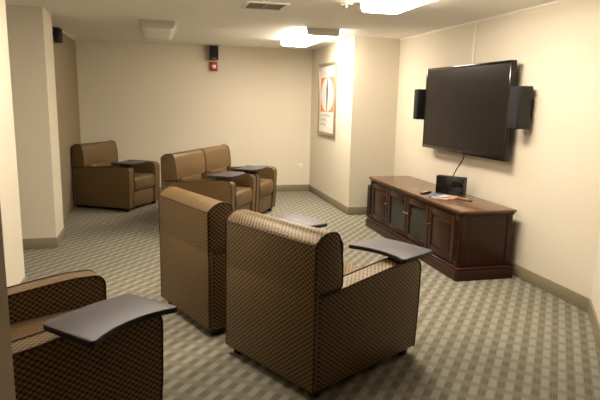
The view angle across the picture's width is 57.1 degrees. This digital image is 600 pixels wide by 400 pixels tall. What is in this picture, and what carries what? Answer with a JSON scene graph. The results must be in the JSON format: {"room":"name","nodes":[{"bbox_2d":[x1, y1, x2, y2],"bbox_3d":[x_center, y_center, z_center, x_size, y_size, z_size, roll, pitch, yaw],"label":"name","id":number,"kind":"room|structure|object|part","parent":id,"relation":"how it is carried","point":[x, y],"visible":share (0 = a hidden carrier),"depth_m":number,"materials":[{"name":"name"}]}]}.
{"room":"television lounge","nodes":[
{"label":"television lounge","id":0,"kind":"room"},
{"bbox_2d":[0,205,15,399],"bbox_3d":[-1.102,0.174,0.985,1.010,2.440,0.150,-1,11,-14],"label":"wall","id":1,"kind":"structure","parent":0,"point":[7,386],"depth_m":1.16,"materials":[{"name":"beige paint"}]},
{"bbox_2d":[0,0,24,286],"bbox_3d":[-2.174,-0.367,3.852,0.100,2.440,1.030,-1,11,-14],"label":"wall","id":2,"kind":"structure","parent":0,"point":[9,188],"depth_m":4.14,"materials":[{"name":"beige paint"}]},
{"bbox_2d":[6,5,63,238],"bbox_3d":[-3.335,-0.719,5.662,1.500,2.440,0.470,-1,11,-14],"label":"wall column","id":3,"kind":"structure","parent":0,"point":[29,28],"depth_m":5.59,"materials":[{"name":"beige paint"}]},
{"bbox_2d":[22,237,57,248],"bbox_3d":[-3.294,0.469,5.641,1.512,0.112,0.012,-1,11,-14],"label":"baseboard","id":4,"kind":"structure","parent":3,"relation":"attached to","point":[32,243],"depth_m":5.78,"materials":[{"name":"beige plastic"}]},
{"bbox_2d":[57,227,64,246],"bbox_3d":[-2.624,0.408,6.052,0.012,0.112,0.470,-1,11,-14],"label":"baseboard","id":5,"kind":"structure","parent":3,"relation":"attached to","point":[61,236],"depth_m":6.04,"materials":[{"name":"beige plastic"}]},
{"bbox_2d":[52,26,80,211],"bbox_3d":[-3.210,-1.025,7.366,0.120,2.440,2.830,-1,11,-14],"label":"wall","id":6,"kind":"structure","parent":0,"point":[65,62],"depth_m":7.54,"materials":[{"name":"beige paint"}]},
{"bbox_2d":[53,27,62,42],"bbox_3d":[-2.974,-2.021,6.758,0.092,0.175,0.150,-1,11,-14],"label":"wall speaker","id":7,"kind":"object","parent":6,"relation":"attached to","point":[57,34],"visible":1,"depth_m":6.70,"materials":[{"name":"black plastic"}]},
{"bbox_2d":[60,28,62,42],"bbox_3d":[-2.935,-2.022,6.768,0.011,0.159,0.138,-1,11,-14],"label":"grille","id":8,"kind":"object","parent":7,"relation":"attached to","point":[61,38],"depth_m":6.76,"materials":[{"name":"fabric"}]},
{"bbox_2d":[52,23,75,40],"bbox_3d":[-3.123,-2.216,7.166,0.010,0.022,2.830,-1,11,-14],"label":"trim","id":9,"kind":"structure","parent":6,"relation":"attached to","point":[52,23],"depth_m":7.64,"materials":[{"name":"beige paint"}]},
{"bbox_2d":[63,200,76,221],"bbox_3d":[-3.168,0.119,7.584,0.012,0.112,2.818,-1,11,-14],"label":"baseboard","id":10,"kind":"structure","parent":6,"relation":"attached to","point":[67,211],"depth_m":7.43,"materials":[{"name":"beige plastic"}]},
{"bbox_2d":[76,40,311,186],"bbox_3d":[-1.326,-1.343,9.331,4.800,2.440,0.120,-1,11,-14],"label":"wall","id":11,"kind":"structure","parent":0,"point":[154,100],"depth_m":9.13,"materials":[{"name":"beige paint"}]},
{"bbox_2d":[209,46,217,59],"bbox_3d":[-1.403,-2.392,8.968,0.135,0.220,0.162,-1,11,-14],"label":"wall speaker","id":12,"kind":"object","parent":11,"relation":"attached to","point":[213,50],"visible":1,"depth_m":8.89,"materials":[{"name":"black plastic"}]},
{"bbox_2d":[210,46,217,56],"bbox_3d":[-1.385,-2.394,8.893,0.123,0.172,0.011,-1,11,-14],"label":"grille","id":13,"kind":"object","parent":12,"relation":"attached to","point":[213,49],"depth_m":8.89,"materials":[{"name":"fabric"}]},
{"bbox_2d":[210,62,217,70],"bbox_3d":[-1.416,-2.191,9.050,0.124,0.145,0.066,-1,11,-14],"label":"fire alarm","id":14,"kind":"object","parent":11,"relation":"attached to","point":[213,65],"visible":1,"depth_m":9.03,"materials":[{"name":"red plastic"}]},
{"bbox_2d":[159,184,308,192],"bbox_3d":[-1.675,-0.178,9.390,3.795,0.112,0.012,-1,11,-14],"label":"baseboard","id":15,"kind":"structure","parent":11,"relation":"attached to","point":[304,187],"depth_m":9.77,"materials":[{"name":"beige plastic"}]},
{"bbox_2d":[5,0,557,49],"bbox_3d":[-0.586,-1.625,3.847,6.200,0.100,11.000,-1,11,-14],"label":"ceiling","id":16,"kind":"structure","parent":0,"point":[197,22],"depth_m":5.88,"materials":[{"name":"paint"}]},
{"bbox_2d":[140,19,174,39],"bbox_3d":[-1.760,-2.092,6.817,0.384,0.088,1.360,-1,11,-14],"label":"ceiling light","id":17,"kind":"object","parent":16,"relation":"attached to","point":[152,29],"visible":1,"depth_m":6.32,"materials":[{"name":"beige plastic"}]},
{"bbox_2d":[241,1,289,10],"bbox_3d":[-0.323,-1.785,5.074,0.390,0.013,0.380,-1,11,-14],"label":"ceiling vent","id":18,"kind":"object","parent":16,"relation":"in","point":[256,5],"visible":1,"depth_m":5.05,"materials":[{"name":"beige metal"}]},
{"bbox_2d":[281,27,339,46],"bbox_3d":[0.101,-2.144,7.310,0.414,0.088,1.500,-1,11,-14],"label":"ceiling light","id":19,"kind":"object","parent":16,"relation":"attached to","point":[309,36],"visible":1,"depth_m":6.90,"materials":[{"name":"beige plastic"}]},
{"bbox_2d":[340,2,352,8],"bbox_3d":[0.412,-1.720,4.879,0.120,0.042,0.120,-1,11,-14],"label":"sprinkler head","id":20,"kind":"object","parent":16,"relation":"attached to","point":[346,4],"visible":1,"depth_m":4.85},
{"bbox_3d":[0.413,-1.734,4.877,0.120,0.014,0.120,-1,11,-14],"label":"plate","id":21,"kind":"part","parent":20,"relation":"part of","materials":[{"name":"beige plastic"}]},
{"bbox_2d":[360,0,434,14],"bbox_3d":[0.877,-1.562,4.188,0.384,0.088,1.420,-1,11,-14],"label":"ceiling light","id":22,"kind":"object","parent":16,"relation":"attached to","point":[391,7],"visible":1,"depth_m":4.53,"materials":[{"name":"beige plastic"}]},
{"bbox_2d":[23,191,599,399],"bbox_3d":[-0.636,0.874,4.300,6.200,0.100,11.000,-1,11,-14],"label":"floor","id":23,"kind":"structure","parent":0,"point":[512,338],"depth_m":3.79,"materials":[{"name":"carpet"}]},
{"bbox_2d":[7,269,176,399],"bbox_3d":[-1.160,0.677,2.454,0.944,0.924,1.052,-8,14,-40],"label":"armchair","id":24,"kind":"object","parent":23,"relation":"on","point":[70,341],"visible":0.99,"depth_m":2.40,"materials":[{"name":"fabric"}]},
{"bbox_2d":[10,308,78,340],"bbox_3d":[-1.164,0.732,2.633,0.719,0.202,0.527,-8,14,-40],"label":"seat cushion","id":25,"kind":"object","parent":24,"relation":"on","point":[25,325],"depth_m":2.74,"materials":[{"name":"fabric"}]},
{"bbox_3d":[-1.452,0.724,2.825,0.894,0.588,0.130,-8,14,-40],"label":"armrest","id":26,"kind":"part","parent":24,"relation":"part of","materials":[{"name":"fabric"}]},
{"bbox_3d":[-1.016,0.822,2.333,0.894,0.588,0.130,-8,14,-40],"label":"armrest","id":27,"kind":"part","parent":24,"relation":"part of","materials":[{"name":"fabric"}]},
{"bbox_2d":[71,140,159,211],"bbox_3d":[-2.663,-0.372,8.077,0.978,0.924,0.798,4,11,17],"label":"armchair","id":28,"kind":"object","parent":23,"relation":"on","point":[98,178],"visible":1,"depth_m":7.79,"materials":[{"name":"fabric"}]},
{"bbox_3d":[-3.111,-0.271,8.234,0.035,0.550,0.795,4,11,17],"label":"panel","id":29,"kind":"part","parent":28,"relation":"part of","materials":[{"name":"fabric"}]},
{"bbox_3d":[-3.019,-0.593,8.149,0.213,0.518,0.795,4,11,17],"label":"backrest","id":30,"kind":"part","parent":28,"relation":"part of","materials":[{"name":"fabric"}]},
{"bbox_3d":[-2.764,-0.202,7.785,0.894,0.588,0.130,4,11,17],"label":"armrest","id":31,"kind":"part","parent":28,"relation":"part of","materials":[{"name":"fabric"}]},
{"bbox_3d":[-2.570,-0.311,8.412,0.894,0.588,0.130,4,11,17],"label":"armrest","id":32,"kind":"part","parent":28,"relation":"part of","materials":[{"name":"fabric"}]},
{"bbox_3d":[-2.677,-0.077,8.133,0.860,0.213,0.527,4,11,17],"label":"panel","id":33,"kind":"part","parent":28,"relation":"part of","materials":[{"name":"fabric"}]},
{"bbox_2d":[134,172,154,190],"bbox_3d":[-2.578,-0.282,8.067,0.719,0.202,0.527,4,11,17],"label":"seat cushion","id":34,"kind":"object","parent":28,"relation":"on","point":[143,181],"depth_m":8.01,"materials":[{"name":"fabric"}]},
{"bbox_2d":[161,149,256,211],"bbox_3d":[-1.133,-0.144,6.987,0.944,0.924,0.798,4,11,17],"label":"armchair","id":35,"kind":"object","parent":23,"relation":"on","point":[186,170],"visible":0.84,"depth_m":6.70,"materials":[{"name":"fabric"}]},
{"bbox_3d":[-1.473,-0.363,7.054,0.213,0.518,0.795,4,11,17],"label":"backrest","id":36,"kind":"part","parent":35,"relation":"part of","materials":[{"name":"fabric"}]},
{"bbox_3d":[-1.218,0.028,6.690,0.894,0.588,0.130,4,11,17],"label":"armrest","id":37,"kind":"part","parent":35,"relation":"part of","materials":[{"name":"fabric"}]},
{"bbox_3d":[-1.023,-0.082,7.316,0.894,0.588,0.130,4,11,17],"label":"armrest","id":38,"kind":"part","parent":35,"relation":"part of","materials":[{"name":"fabric"}]},
{"bbox_3d":[-1.131,0.152,7.038,0.860,0.213,0.527,4,11,17],"label":"panel","id":39,"kind":"part","parent":35,"relation":"part of","materials":[{"name":"fabric"}]},
{"bbox_2d":[236,186,251,208],"bbox_3d":[-1.031,-0.052,6.971,0.719,0.202,0.527,4,11,17],"label":"seat cushion","id":40,"kind":"object","parent":35,"relation":"on","point":[243,193],"depth_m":6.90,"materials":[{"name":"fabric"}]},
{"bbox_2d":[201,144,276,212],"bbox_3d":[-0.901,-0.269,7.704,0.958,0.924,0.867,4,11,17],"label":"armchair","id":41,"kind":"object","parent":23,"relation":"on","point":[218,158],"visible":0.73,"depth_m":7.70,"materials":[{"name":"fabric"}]},
{"bbox_3d":[-1.238,-0.495,7.806,0.213,0.518,0.795,4,11,17],"label":"backrest","id":42,"kind":"part","parent":41,"relation":"part of","materials":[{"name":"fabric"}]},
{"bbox_3d":[-0.982,-0.103,7.442,0.894,0.588,0.130,4,11,17],"label":"armrest","id":43,"kind":"part","parent":41,"relation":"part of","materials":[{"name":"fabric"}]},
{"bbox_3d":[-0.788,-0.213,8.069,0.894,0.588,0.130,4,11,17],"label":"armrest","id":44,"kind":"part","parent":41,"relation":"part of","materials":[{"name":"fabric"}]},
{"bbox_3d":[-0.895,0.021,7.790,0.860,0.213,0.527,4,11,17],"label":"panel","id":45,"kind":"part","parent":41,"relation":"part of","materials":[{"name":"fabric"}]},
{"bbox_2d":[260,178,272,197],"bbox_3d":[-0.796,-0.183,7.723,0.719,0.202,0.527,4,11,17],"label":"seat cushion","id":46,"kind":"object","parent":41,"relation":"on","point":[266,184],"depth_m":7.66,"materials":[{"name":"fabric"}]},
{"bbox_2d":[158,186,326,334],"bbox_3d":[-0.426,0.375,4.205,1.008,0.924,0.847,-7,13,-37],"label":"armchair","id":47,"kind":"object","parent":23,"relation":"on","point":[191,224],"visible":0.42,"depth_m":3.80,"materials":[{"name":"fabric"}]},
{"bbox_3d":[-0.828,0.550,3.962,0.035,0.550,0.795,-7,13,-37],"label":"panel","id":48,"kind":"part","parent":47,"relation":"part of","materials":[{"name":"fabric"}]},
{"bbox_3d":[-0.750,0.213,3.955,0.213,0.518,0.795,-7,13,-37],"label":"backrest","id":49,"kind":"part","parent":47,"relation":"part of","materials":[{"name":"fabric"}]},
{"bbox_3d":[-0.590,0.892,3.775,0.061,0.052,0.061,-7,13,-37],"label":"leg","id":50,"kind":"part","parent":47,"relation":"part of","materials":[{"name":"brown wood"}]},
{"bbox_3d":[-0.256,0.540,3.975,0.894,0.588,0.130,-7,13,-37],"label":"armrest","id":51,"kind":"part","parent":47,"relation":"part of","materials":[{"name":"fabric"}]},
{"bbox_2d":[225,208,431,397],"bbox_3d":[0.189,0.525,3.444,0.993,0.924,0.862,-8,14,-42],"label":"armchair","id":52,"kind":"object","parent":23,"relation":"on","point":[315,319],"visible":1,"depth_m":3.12,"materials":[{"name":"fabric"}]},
{"bbox_3d":[-0.184,0.706,3.174,0.035,0.550,0.795,-8,14,-42],"label":"panel","id":53,"kind":"part","parent":52,"relation":"part of","materials":[{"name":"fabric"}]},
{"bbox_3d":[-0.112,0.367,3.174,0.213,0.518,0.795,-8,14,-42],"label":"backrest","id":54,"kind":"part","parent":52,"relation":"part of","materials":[{"name":"fabric"}]},
{"bbox_3d":[0.077,1.044,3.012,0.061,0.052,0.061,-8,14,-42],"label":"leg","id":55,"kind":"part","parent":52,"relation":"part of","materials":[{"name":"brown wood"}]},
{"bbox_2d":[343,262,361,274],"bbox_3d":[0.227,0.596,3.538,0.719,0.202,0.527,-8,14,-42],"label":"seat cushion","id":56,"kind":"object","parent":52,"relation":"on","point":[348,268],"depth_m":3.75,"materials":[{"name":"fabric"}]},
{"bbox_3d":[0.383,0.685,3.242,0.894,0.588,0.130,-8,14,-42],"label":"armrest","id":57,"kind":"part","parent":52,"relation":"part of","materials":[{"name":"fabric"}]},
{"bbox_3d":[0.650,0.961,3.535,0.061,0.052,0.061,-8,14,-42],"label":"leg","id":58,"kind":"part","parent":52,"relation":"part of","materials":[{"name":"brown wood"}]},
{"bbox_2d":[367,184,369,216],"bbox_3d":[1.106,0.041,7.490,0.307,0.470,0.300,-1,11,-14],"label":"subwoofer","id":59,"kind":"object","parent":23,"relation":"on","point":[368,194],"visible":0.11,"depth_m":7.54,"materials":[{"name":"black plastic"}]},
{"bbox_2d":[365,176,516,281],"bbox_3d":[1.414,0.210,6.096,0.583,0.646,2.314,-1,11,-14],"label":"media cabinet","id":60,"kind":"object","parent":23,"relation":"on","point":[467,240],"visible":0.97,"depth_m":5.25,"materials":[{"name":"brown wood"}]},
{"bbox_3d":[0.987,0.050,6.767,0.015,0.329,0.387,-1,11,-14],"label":"raised panel","id":61,"kind":"part","parent":60,"relation":"part of","materials":[{"name":"brown wood"}]},
{"bbox_3d":[0.986,0.050,6.767,0.019,0.445,0.503,-1,11,-14],"label":"door","id":62,"kind":"part","parent":60,"relation":"part of","materials":[{"name":"brown wood"}]},
{"bbox_3d":[1.110,0.142,6.276,0.019,0.445,0.503,-1,11,-14],"label":"glass door","id":63,"kind":"part","parent":60,"relation":"part of","materials":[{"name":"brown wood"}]},
{"bbox_3d":[1.113,0.142,6.277,0.005,0.333,0.391,-1,11,-14],"label":"glass pane","id":64,"kind":"part","parent":60,"relation":"part of","materials":[{"name":"black glass"}]},
{"bbox_3d":[1.238,0.233,5.785,0.005,0.333,0.391,-1,11,-14],"label":"glass pane","id":65,"kind":"part","parent":60,"relation":"part of","materials":[{"name":"black glass"}]},
{"bbox_3d":[1.235,0.233,5.785,0.019,0.445,0.503,-1,11,-14],"label":"glass door","id":66,"kind":"part","parent":60,"relation":"part of","materials":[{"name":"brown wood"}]},
{"bbox_3d":[1.359,0.325,5.293,0.019,0.445,0.503,-1,11,-14],"label":"door","id":67,"kind":"part","parent":60,"relation":"part of","materials":[{"name":"brown wood"}]},
{"bbox_3d":[1.361,0.325,5.294,0.015,0.329,0.387,-1,11,-14],"label":"raised panel","id":68,"kind":"part","parent":60,"relation":"part of","materials":[{"name":"brown wood"}]},
{"bbox_3d":[1.430,-0.071,6.047,0.540,0.026,2.254,-1,11,-14],"label":"moulding","id":69,"kind":"part","parent":60,"relation":"part of","materials":[{"name":"brown wood"}]},
{"bbox_2d":[432,194,457,199],"bbox_3d":[1.473,-0.032,5.610,0.172,0.006,0.242,11,14,43],"label":"magazine","id":70,"kind":"object","parent":60,"relation":"on","point":[444,194],"visible":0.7,"depth_m":5.55,"materials":[{"name":"white paper"}]},
{"bbox_2d":[428,193,443,196],"bbox_3d":[1.399,-0.053,5.660,0.132,0.005,0.192,6,11,25],"label":"magazine","id":71,"kind":"object","parent":70,"relation":"on","point":[431,194],"visible":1,"depth_m":5.66,"materials":[{"name":"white paper"}]},
{"bbox_2d":[435,175,466,195],"bbox_3d":[1.595,-0.158,5.819,0.310,0.185,0.091,10,13,39],"label":"speaker","id":72,"kind":"object","parent":60,"relation":"on","point":[455,185],"visible":1,"depth_m":5.77},
{"bbox_2d":[309,37,399,214],"bbox_3d":[0.824,-1.188,8.712,0.798,2.440,2.156,-1,11,-14],"label":"wall","id":73,"kind":"structure","parent":0,"point":[362,147],"depth_m":7.75,"materials":[{"name":"beige paint"}]},
{"bbox_2d":[317,61,337,136],"bbox_3d":[0.419,-1.576,8.624,0.030,1.110,0.900,-1,11,-14],"label":"framed poster","id":74,"kind":"object","parent":73,"relation":"attached to","point":[327,86],"visible":1,"depth_m":8.59,"materials":[{"name":"white paper"}]},
{"bbox_2d":[348,207,366,214],"bbox_3d":[1.008,0.149,7.884,0.666,0.112,0.012,-1,11,-14],"label":"baseboard","id":75,"kind":"structure","parent":73,"relation":"attached to","point":[351,210],"depth_m":7.83,"materials":[{"name":"beige plastic"}]},
{"bbox_2d":[394,0,599,298],"bbox_3d":[1.877,-0.663,5.938,0.120,2.440,3.856,-1,11,-14],"label":"wall","id":76,"kind":"structure","parent":0,"point":[550,176],"depth_m":4.80,"materials":[{"name":"beige paint"}]},
{"bbox_2d":[413,89,425,119],"bbox_3d":[1.501,-1.175,6.769,0.182,0.365,0.105,-1,11,-14],"label":"wall speaker","id":77,"kind":"object","parent":76,"relation":"attached to","point":[419,94],"visible":0.62,"depth_m":6.72,"materials":[{"name":"black plastic"}]},
{"bbox_2d":[413,90,417,118],"bbox_3d":[1.418,-1.173,6.748,0.011,0.349,0.093,-1,11,-14],"label":"grille","id":78,"kind":"object","parent":77,"relation":"attached to","point":[415,112],"depth_m":6.74,"materials":[{"name":"fabric"}]},
{"bbox_2d":[422,60,516,161],"bbox_3d":[1.762,-0.959,5.853,0.126,0.923,1.675,-1,11,-14],"label":"television","id":79,"kind":"object","parent":76,"relation":"attached to","point":[466,109],"visible":0.95,"depth_m":5.65,"materials":[{"name":"black plastic"}]},
{"bbox_2d":[472,22,476,63],"bbox_3d":[1.824,-1.542,5.784,0.014,0.622,0.030,-1,11,-14],"label":"cable raceway","id":80,"kind":"object","parent":76,"relation":"attached to","point":[475,26],"visible":0.56,"depth_m":5.75,"materials":[{"name":"beige plastic"}]},
{"bbox_2d":[400,0,568,39],"bbox_3d":[1.838,-1.853,5.706,0.010,0.018,3.856,-1,11,-14],"label":"trim","id":81,"kind":"structure","parent":76,"relation":"attached to","point":[558,1],"depth_m":5.42,"materials":[{"name":"beige paint"}]},
{"bbox_2d":[507,86,532,128],"bbox_3d":[1.974,-0.822,4.903,0.182,0.375,0.150,-1,11,-14],"label":"wall speaker","id":82,"kind":"object","parent":76,"relation":"attached to","point":[520,107],"visible":1,"depth_m":4.84,"materials":[{"name":"black plastic"}]},
{"bbox_2d":[507,87,519,127],"bbox_3d":[1.891,-0.820,4.882,0.011,0.359,0.138,-1,11,-14],"label":"grille","id":83,"kind":"object","parent":82,"relation":"attached to","point":[513,120],"depth_m":4.86,"materials":[{"name":"fabric"}]},
{"bbox_2d":[509,261,588,311],"bbox_3d":[1.790,0.483,6.129,0.012,0.112,3.834,-1,11,-14],"label":"baseboard","id":84,"kind":"structure","parent":76,"relation":"attached to","point":[578,300],"depth_m":4.70,"materials":[{"name":"beige plastic"}]},
{"bbox_2d":[591,230,599,323],"bbox_3d":[2.144,-0.236,3.611,0.160,2.440,1.129,5,11,18],"label":"wall","id":85,"kind":"structure","parent":0,"point":[595,297],"depth_m":4.08,"materials":[{"name":"beige paint"}]},
{"bbox_2d":[587,299,599,353],"bbox_3d":[2.060,0.907,3.821,0.016,0.112,1.040,5,11,21],"label":"baseboard","id":86,"kind":"structure","parent":85,"relation":"attached to","point":[595,325],"depth_m":3.92,"materials":[{"name":"beige plastic"}]}
]}

